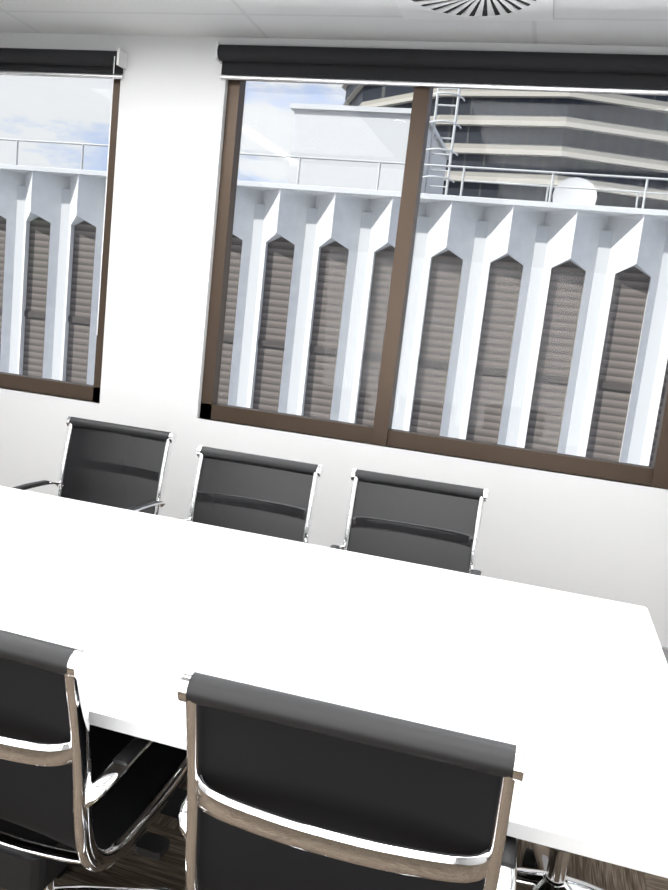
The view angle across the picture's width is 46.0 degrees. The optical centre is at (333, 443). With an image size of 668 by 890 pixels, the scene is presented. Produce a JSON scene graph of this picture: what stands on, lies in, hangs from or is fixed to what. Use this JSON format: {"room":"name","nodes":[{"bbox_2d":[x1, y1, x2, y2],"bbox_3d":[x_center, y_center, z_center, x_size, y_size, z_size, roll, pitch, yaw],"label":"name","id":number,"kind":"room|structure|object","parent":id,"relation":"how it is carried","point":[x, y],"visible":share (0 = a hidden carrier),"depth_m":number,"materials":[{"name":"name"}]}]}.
{"room":"conference room","nodes":[
{"label":"conference room","id":0,"kind":"room"},
{"bbox_2d":[0,776,667,889],"bbox_3d":[-0.687,1.261,1.333,5.580,0.100,5.700,9,9,14],"label":"floor","id":1,"kind":"structure","parent":0,"point":[130,867],"depth_m":2.15,"materials":[{"name":"wood"}]},
{"bbox_2d":[0,630,186,889],"bbox_3d":[-0.595,0.708,1.635,0.664,0.912,0.623,9,9,15],"label":"office chair","id":2,"kind":"object","parent":1,"relation":"on","point":[76,787],"visible":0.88,"depth_m":1.39,"materials":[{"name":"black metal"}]},
{"bbox_2d":[12,416,176,515],"bbox_3d":[-1.016,0.421,3.040,0.637,0.947,0.636,9,9,14],"label":"office chair","id":3,"kind":"object","parent":1,"relation":"on","point":[115,465],"visible":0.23,"depth_m":3.22,"materials":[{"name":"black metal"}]},
{"bbox_2d":[175,445,323,543],"bbox_3d":[-0.400,0.540,2.720,0.626,0.947,0.627,9,9,14],"label":"office chair","id":4,"kind":"object","parent":1,"relation":"on","point":[258,494],"visible":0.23,"depth_m":2.88,"materials":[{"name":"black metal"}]},
{"bbox_2d":[0,486,667,877],"bbox_3d":[-0.430,0.746,2.106,2.420,0.728,1.260,9,9,14],"label":"conference table","id":5,"kind":"object","parent":1,"relation":"on","point":[568,690],"depth_m":1.84,"materials":[{"name":"white laminate"}]},
{"bbox_2d":[177,670,526,889],"bbox_3d":[0.025,0.791,1.434,0.639,0.947,0.627,9,9,13],"label":"office chair","id":6,"kind":"object","parent":1,"relation":"on","point":[287,791],"visible":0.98,"depth_m":1.13,"materials":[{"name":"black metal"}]},
{"bbox_2d":[330,468,487,575],"bbox_3d":[0.196,0.631,2.575,0.607,0.947,0.655,8,9,13],"label":"office chair","id":7,"kind":"object","parent":1,"relation":"on","point":[436,524],"visible":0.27,"depth_m":2.78,"materials":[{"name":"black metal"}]},
{"bbox_2d":[516,842,605,889],"bbox_3d":[0.551,0.783,1.878,0.661,0.942,0.633,10,9,20],"label":"office chair","id":8,"kind":"object","parent":1,"relation":"on","point":[543,867],"visible":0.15,"depth_m":1.92,"materials":[{"name":"silver metal"}]},
{"bbox_2d":[0,32,667,646],"bbox_3d":[0.196,-0.447,3.747,5.180,2.700,0.200,9,9,14],"label":"wall","id":9,"kind":"structure","parent":0,"point":[578,534],"depth_m":3.79,"materials":[{"name":"white paint"}]},
{"bbox_2d":[0,76,667,489],"bbox_3d":[0.390,-0.813,3.595,4.840,1.691,0.100,9,9,14],"label":"window frames","id":10,"kind":"structure","parent":9,"relation":"in","point":[382,432],"depth_m":3.69,"materials":[{"name":"brown metal"}]},
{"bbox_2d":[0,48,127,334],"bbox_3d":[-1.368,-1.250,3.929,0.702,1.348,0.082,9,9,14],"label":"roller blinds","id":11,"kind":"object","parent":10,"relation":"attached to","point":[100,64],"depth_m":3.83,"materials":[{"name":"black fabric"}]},
{"bbox_2d":[215,42,667,95],"bbox_3d":[0.404,-1.609,3.394,1.963,0.159,0.082,9,9,14],"label":"roller blinds","id":12,"kind":"object","parent":10,"relation":"attached to","point":[640,74],"depth_m":3.37,"materials":[{"name":"black fabric"}]},
{"bbox_2d":[661,646,667,663],"bbox_3d":[0.029,0.786,3.833,5.180,0.215,0.022,9,9,14],"label":"baseboard","id":13,"kind":"structure","parent":9,"relation":"attached to","point":[665,650],"depth_m":3.45,"materials":[{"name":"grey"}]},
{"bbox_2d":[0,0,667,46],"bbox_3d":[-0.376,-1.498,0.898,5.580,0.120,5.700,9,9,14],"label":"ceiling","id":14,"kind":"structure","parent":0,"point":[615,22],"depth_m":3.31,"materials":[{"name":"paint"}]},
{"bbox_2d":[395,0,553,20],"bbox_3d":[0.486,-1.638,2.826,0.590,0.012,0.590,9,9,14],"label":"ceiling vent","id":15,"kind":"object","parent":14,"relation":"in","point":[517,10],"visible":1,"depth_m":2.98,"materials":[{"name":"white"}]},
{"label":"outside","id":16,"kind":"structure","parent":0,"visible":0},
{"bbox_2d":[341,84,667,209],"bbox_3d":[35.052,-60.899,130.029,67.039,170.000,60.335,9,9,14],"label":"building","id":17,"kind":"structure","parent":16,"point":[505,110],"depth_m":104.97,"materials":[{"name":"beige"}]},
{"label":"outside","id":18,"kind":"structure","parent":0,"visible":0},
{"bbox_2d":[0,165,667,466],"bbox_3d":[1.283,3.012,25.672,22.360,17.360,26.110,9,9,14],"label":"facade","id":19,"kind":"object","parent":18,"point":[622,327],"depth_m":11.75,"materials":[{"name":"grey concrete"}]},
{"bbox_2d":[240,103,411,191],"label":"rooftop structure","id":20,"kind":"object","parent":19,"relation":"on","point":[391,132],"depth_m":16.84,"materials":[{"name":"white concrete"}]},
{"bbox_2d":[421,88,667,210],"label":"rooftop railing","id":21,"kind":"object","parent":19,"relation":"on","point":[560,196],"depth_m":15.46,"materials":[{"name":"white metal"}]}
]}

